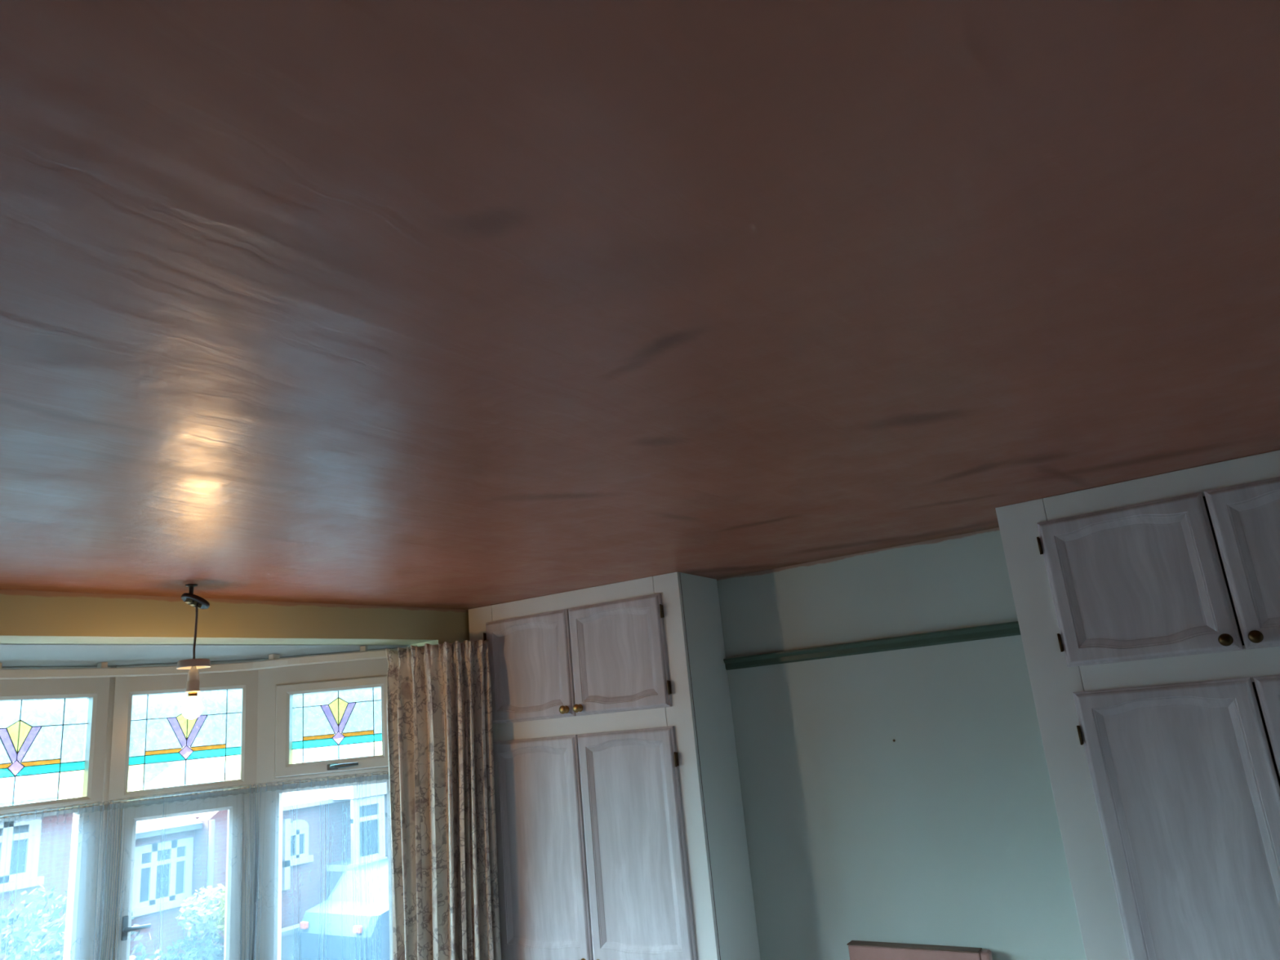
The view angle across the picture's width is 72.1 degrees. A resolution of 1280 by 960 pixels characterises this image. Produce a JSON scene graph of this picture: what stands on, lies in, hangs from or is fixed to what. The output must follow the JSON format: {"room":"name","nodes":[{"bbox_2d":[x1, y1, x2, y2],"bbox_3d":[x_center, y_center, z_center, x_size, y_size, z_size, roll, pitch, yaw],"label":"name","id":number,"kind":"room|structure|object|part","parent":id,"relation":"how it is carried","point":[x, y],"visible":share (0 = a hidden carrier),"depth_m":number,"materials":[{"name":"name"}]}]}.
{"room":"bedroom","nodes":[
{"label":"bedroom","id":0,"kind":"room"},
{"bbox_2d":[0,644,408,666],"bbox_3d":[-2.171,0.624,3.353,0.980,0.100,2.709,-15,-18,32],"label":"ceiling","id":1,"kind":"structure","parent":0,"point":[26,655],"depth_m":3.48,"materials":[{"name":"white paint"}]},
{"bbox_2d":[0,641,473,679],"bbox_3d":[-1.877,0.680,3.352,0.917,0.060,2.444,-18,-19,38],"label":"track","id":2,"kind":"object","parent":1,"relation":"attached to","point":[102,670],"visible":0.75,"depth_m":3.77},
{"bbox_2d":[385,639,501,959],"bbox_3d":[-0.794,1.796,3.595,0.462,2.234,0.159,-4,-15,-4],"label":"curtain","id":3,"kind":"object","parent":2,"relation":"hanging from","point":[440,733],"visible":1,"depth_m":3.69,"materials":[{"name":"fabric"}]},
{"bbox_2d":[0,589,469,646],"bbox_3d":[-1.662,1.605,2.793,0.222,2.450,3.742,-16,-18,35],"label":"beam","id":4,"kind":"structure","parent":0,"point":[26,616],"depth_m":3.20,"materials":[{"name":"beige paint"}]},
{"bbox_2d":[0,0,1279,609],"bbox_3d":[0.246,-0.169,1.834,5.142,0.120,4.020,-15,-18,32],"label":"ceiling","id":5,"kind":"structure","parent":0,"point":[460,304],"depth_m":1.15,"materials":[{"name":"paint"}]},
{"bbox_2d":[176,584,210,719],"bbox_3d":[-1.456,0.559,2.876,0.100,0.432,0.100,6,-19,-38],"label":"pendant lamp","id":6,"kind":"object","parent":5,"relation":"hanging from","point":[192,708],"visible":1,"depth_m":2.84,"materials":[{"name":"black metal"}]},
{"bbox_3d":[-1.440,0.732,2.829,0.062,0.072,0.062,-15,-18,32],"label":"bulb","id":7,"kind":"part","parent":6,"relation":"part of","materials":[{"name":"white glass"}]},
{"bbox_2d":[716,527,1086,959],"bbox_3d":[1.485,1.372,3.053,5.050,2.450,0.150,-15,-18,32],"label":"wall","id":8,"kind":"structure","parent":0,"point":[947,832],"depth_m":3.38,"materials":[{"name":"green paint"}]},
{"bbox_2d":[723,621,1021,670],"bbox_3d":[0.900,0.661,3.488,1.460,0.049,0.028,-15,-18,32],"label":"rail","id":9,"kind":"object","parent":8,"relation":"attached to","point":[1009,628],"visible":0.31,"depth_m":3.46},
{"bbox_3d":[-2.071,1.761,3.055,1.000,2.359,2.723,-15,-18,32],"label":"wall","id":10,"kind":"structure","parent":0,"visible":0},
{"bbox_2d":[0,666,110,959],"bbox_3d":[-2.392,1.452,3.339,0.061,1.459,0.650,-15,-18,32],"label":"window","id":11,"kind":"structure","parent":10,"relation":"in","point":[55,728],"depth_m":3.53,"materials":[{"name":"white plastic"}]},
{"bbox_3d":[-2.442,1.065,3.450,0.001,0.395,0.500,-15,-18,32],"label":"stained glass","id":12,"kind":"part","parent":11,"relation":"part of","materials":[{"name":"multicoloured glass"}]},
{"bbox_2d":[93,665,117,959],"bbox_3d":[-2.277,1.421,3.266,0.302,1.459,1.786,-15,-18,32],"label":"trim","id":13,"kind":"structure","parent":10,"relation":"attached to","point":[112,682],"depth_m":3.63,"materials":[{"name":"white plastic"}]},
{"bbox_2d":[99,658,258,959],"bbox_3d":[-1.946,1.514,3.734,0.600,1.459,0.109,4,-17,-31],"label":"window","id":14,"kind":"structure","parent":10,"relation":"in","point":[149,759],"depth_m":3.81,"materials":[{"name":"white plastic"}]},
{"bbox_3d":[-2.068,1.799,3.533,0.022,0.090,0.011,4,-17,-31],"label":"handle plate","id":15,"kind":"part","parent":14,"relation":"part of","materials":[{"name":"grey metal"}]},
{"bbox_3d":[-2.025,1.802,3.540,0.099,0.018,0.024,4,-17,-31],"label":"handle lever","id":16,"kind":"part","parent":14,"relation":"part of","materials":[{"name":"grey metal"}]},
{"bbox_3d":[-1.922,1.772,3.681,0.459,0.823,0.070,4,-17,-31],"label":"sash","id":17,"kind":"part","parent":14,"relation":"part of","materials":[{"name":"white plastic"}]},
{"bbox_3d":[-1.995,1.135,3.874,0.436,0.395,0.001,4,-17,-31],"label":"stained glass","id":18,"kind":"part","parent":14,"relation":"part of","materials":[{"name":"multicoloured glass"}]},
{"bbox_2d":[0,772,388,959],"bbox_3d":[-2.026,1.599,3.055,0.706,0.862,2.357,-15,-18,32],"label":"curtain","id":19,"kind":"object","parent":10,"relation":"hanging from","point":[256,890],"visible":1,"depth_m":3.74,"materials":[{"name":"white fabric"}]},
{"bbox_2d":[255,648,393,959],"bbox_3d":[-1.408,1.511,3.916,0.600,1.459,0.115,-4,-15,-7],"label":"window","id":20,"kind":"structure","parent":10,"relation":"in","point":[324,720],"depth_m":4.02,"materials":[{"name":"white plastic"}]},
{"bbox_3d":[-1.404,1.128,4.040,0.499,0.404,0.070,-4,-15,-7],"label":"sash","id":21,"kind":"part","parent":20,"relation":"part of","materials":[{"name":"glass"}]},
{"bbox_3d":[-1.382,1.289,3.956,0.048,0.026,0.011,-4,-15,-7],"label":"handle plate","id":22,"kind":"part","parent":20,"relation":"part of","materials":[{"name":"grey metal"}]},
{"bbox_3d":[-1.394,1.131,4.066,0.408,0.304,0.001,-4,-15,-7],"label":"stained glass","id":23,"kind":"part","parent":20,"relation":"part of","materials":[{"name":"multicoloured glass"}]},
{"bbox_3d":[-1.329,1.279,3.941,0.131,0.019,0.029,-5,-15,0],"label":"handle lever","id":24,"kind":"part","parent":20,"relation":"part of","materials":[{"name":"grey metal"}]},
{"bbox_3d":[0.027,2.425,1.465,6.250,0.120,4.020,-15,-18,32],"label":"floor","id":25,"kind":"structure","parent":0,"visible":0},
{"bbox_2d":[468,572,760,959],"bbox_3d":[-0.116,1.704,3.721,1.116,2.449,0.509,-14,-17,28],"label":"wardrobe","id":26,"kind":"object","parent":25,"relation":"on","point":[621,833],"visible":0.92,"depth_m":3.61,"materials":[{"name":"white wood"}]},
{"bbox_3d":[-0.494,0.828,3.885,0.457,0.454,0.022,-14,-17,28],"label":"door","id":27,"kind":"part","parent":26,"relation":"part of","materials":[{"name":"white wood"}]},
{"bbox_3d":[-0.387,1.946,3.587,0.457,1.720,0.022,-14,-17,28],"label":"door","id":28,"kind":"part","parent":26,"relation":"part of","materials":[{"name":"white wood"}]},
{"bbox_3d":[-0.322,0.970,3.718,0.035,0.035,0.038,-14,-17,28],"label":"knob","id":29,"kind":"part","parent":26,"relation":"part of","materials":[{"name":"gold metal"}]},
{"bbox_3d":[-0.262,0.956,3.685,0.035,0.035,0.038,-14,-17,28],"label":"knob","id":30,"kind":"part","parent":26,"relation":"part of","materials":[{"name":"gold metal"}]},
{"bbox_3d":[-0.096,0.732,3.669,0.457,0.454,0.022,-14,-17,28],"label":"door","id":31,"kind":"part","parent":26,"relation":"part of","materials":[{"name":"white wood"}]},
{"bbox_3d":[0.011,1.850,3.371,0.457,1.720,0.022,-14,-17,28],"label":"door","id":32,"kind":"part","parent":26,"relation":"part of","materials":[{"name":"white wood"}]},
{"bbox_2d":[846,940,992,959],"bbox_3d":[1.044,2.166,3.050,0.512,1.003,0.054,-15,-18,32],"label":"headboard","id":33,"kind":"object","parent":25,"relation":"on","point":[858,949],"visible":1,"depth_m":3.17,"materials":[{"name":"pink fabric"}]},
{"bbox_3d":[1.014,1.970,3.113,0.481,0.578,0.046,-15,-18,32],"label":"padded panel","id":34,"kind":"part","parent":33,"relation":"part of","materials":[{"name":"pink fabric"}]},
{"bbox_3d":[1.227,1.923,2.978,0.030,0.600,0.046,-15,-18,32],"label":"post","id":35,"kind":"part","parent":33,"relation":"part of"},
{"bbox_2d":[995,449,1279,959],"bbox_3d":[1.874,1.171,2.434,1.161,2.449,0.538,-16,-18,34],"label":"wardrobe","id":36,"kind":"object","parent":25,"relation":"on","point":[1148,608],"visible":1,"depth_m":2.53,"materials":[{"name":"white wood"}]},
{"bbox_3d":[1.471,0.304,2.629,0.457,0.454,0.022,-16,-18,34],"label":"door","id":37,"kind":"part","parent":36,"relation":"part of","materials":[{"name":"white wood"}]},
{"bbox_3d":[1.578,1.423,2.331,0.457,1.720,0.022,-16,-18,34],"label":"door","id":38,"kind":"part","parent":36,"relation":"part of","materials":[{"name":"white wood"}]},
{"bbox_3d":[1.627,0.444,2.444,0.035,0.035,0.038,-16,-18,34],"label":"knob","id":39,"kind":"part","parent":36,"relation":"part of","materials":[{"name":"brown metal"}]},
{"bbox_3d":[1.839,0.200,2.367,0.457,0.454,0.022,-16,-18,34],"label":"door","id":40,"kind":"part","parent":36,"relation":"part of","materials":[{"name":"white wood"}]},
{"bbox_3d":[1.683,0.428,2.405,0.035,0.035,0.038,-16,-18,34],"label":"knob","id":41,"kind":"part","parent":36,"relation":"part of","materials":[{"name":"brown metal"}]},
{"bbox_3d":[1.946,1.318,2.070,0.457,1.720,0.022,-16,-18,34],"label":"door","id":42,"kind":"part","parent":36,"relation":"part of","materials":[{"name":"white wood"}]},
{"label":"outside","id":43,"kind":"structure","parent":0,"visible":0},
{"bbox_3d":[-20.672,12.100,24.128,55.400,0.200,100.000,-15,-18,32],"label":"ground","id":44,"kind":"structure","parent":43,"visible":0},
{"bbox_2d":[0,813,73,959],"bbox_3d":[-11.188,5.640,10.610,5.400,3.550,5.750,-15,-18,32],"label":"house","id":45,"kind":"structure","parent":44,"relation":"on","point":[43,857],"depth_m":11.36,"materials":[{"name":"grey brick"}]},
{"bbox_3d":[-8.056,4.681,11.161,0.020,0.760,0.720,-15,-18,32],"label":"pane","id":46,"kind":"part","parent":45,"relation":"part of","materials":[{"name":"clear glass"}]},
{"bbox_2d":[0,880,160,959],"bbox_3d":[-5.913,5.247,8.763,1.993,2.391,2.019,-15,-18,32],"label":"bush","id":47,"kind":"object","parent":44,"relation":"on","point":[28,941],"visible":0.54,"depth_m":8.79,"materials":[{"name":"green plant"}]},
{"bbox_2d":[129,809,227,959],"bbox_3d":[-9.043,6.456,14.347,5.660,3.500,2.910,-15,-18,32],"label":"house","id":48,"kind":"structure","parent":44,"relation":"on","point":[194,846],"depth_m":13.16,"materials":[{"name":"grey brick"}]},
{"bbox_3d":[-7.121,5.836,13.104,0.020,0.800,0.840,-15,-18,32],"label":"pane","id":49,"kind":"part","parent":48,"relation":"part of","materials":[{"name":"clear glass"}]},
{"bbox_2d":[146,884,225,959],"bbox_3d":[-5.898,6.377,11.751,1.459,1.749,1.440,-15,-18,32],"label":"bush","id":50,"kind":"object","parent":44,"relation":"on","point":[198,917],"visible":0.85,"depth_m":11.81,"materials":[{"name":"green plant"}]},
{"bbox_3d":[-5.867,6.636,11.686,0.100,1.211,0.279,-15,-18,32],"label":"stem","id":51,"kind":"part","parent":50,"relation":"part of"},
{"bbox_2d":[210,923,299,959],"bbox_3d":[-5.354,7.308,13.549,0.260,0.770,2.500,-15,-18,32],"label":"wall","id":52,"kind":"structure","parent":44,"relation":"on","point":[289,935],"depth_m":13.45,"materials":[{"name":"stone"}]},
{"bbox_2d":[280,782,387,928],"bbox_3d":[-6.484,7.108,17.814,5.960,3.550,5.300,-15,-18,32],"label":"house","id":53,"kind":"structure","parent":44,"relation":"on","point":[301,860],"depth_m":15.24,"materials":[{"name":"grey brick"}]},
{"bbox_3d":[-5.849,6.183,14.958,0.020,0.410,0.390,-15,-18,32],"label":"pane","id":54,"kind":"part","parent":53,"relation":"part of","materials":[{"name":"clear glass"}]},
{"bbox_3d":[-4.573,6.227,16.230,0.750,1.420,2.320,-15,-18,32],"label":"bay trim","id":55,"kind":"part","parent":53,"relation":"part of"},
{"bbox_3d":[-4.774,6.104,15.421,0.020,1.000,0.640,-15,-18,32],"label":"pane","id":56,"kind":"part","parent":53,"relation":"part of","materials":[{"name":"clear glass"}]},
{"bbox_2d":[297,857,390,959],"bbox_3d":[-3.439,7.020,14.580,1.800,1.500,4.075,-15,-18,32],"label":"parked car","id":57,"kind":"object","parent":44,"relation":"on","point":[341,928],"visible":0.31,"depth_m":13.14,"materials":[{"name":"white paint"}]},
{"bbox_2d":[299,921,308,929],"bbox_3d":[-5.079,6.733,13.305,0.140,0.100,0.075,-15,-18,32],"label":"tail light","id":58,"kind":"object","parent":57,"relation":"attached to","point":[303,925],"depth_m":13.28,"materials":[{"name":"plastic"}]},
{"bbox_2d":[353,924,361,933],"bbox_3d":[-4.058,6.463,12.656,0.140,0.100,0.075,-15,-18,32],"label":"tail light","id":59,"kind":"object","parent":57,"relation":"attached to","point":[359,931],"depth_m":12.62,"materials":[{"name":"plastic"}]}
]}

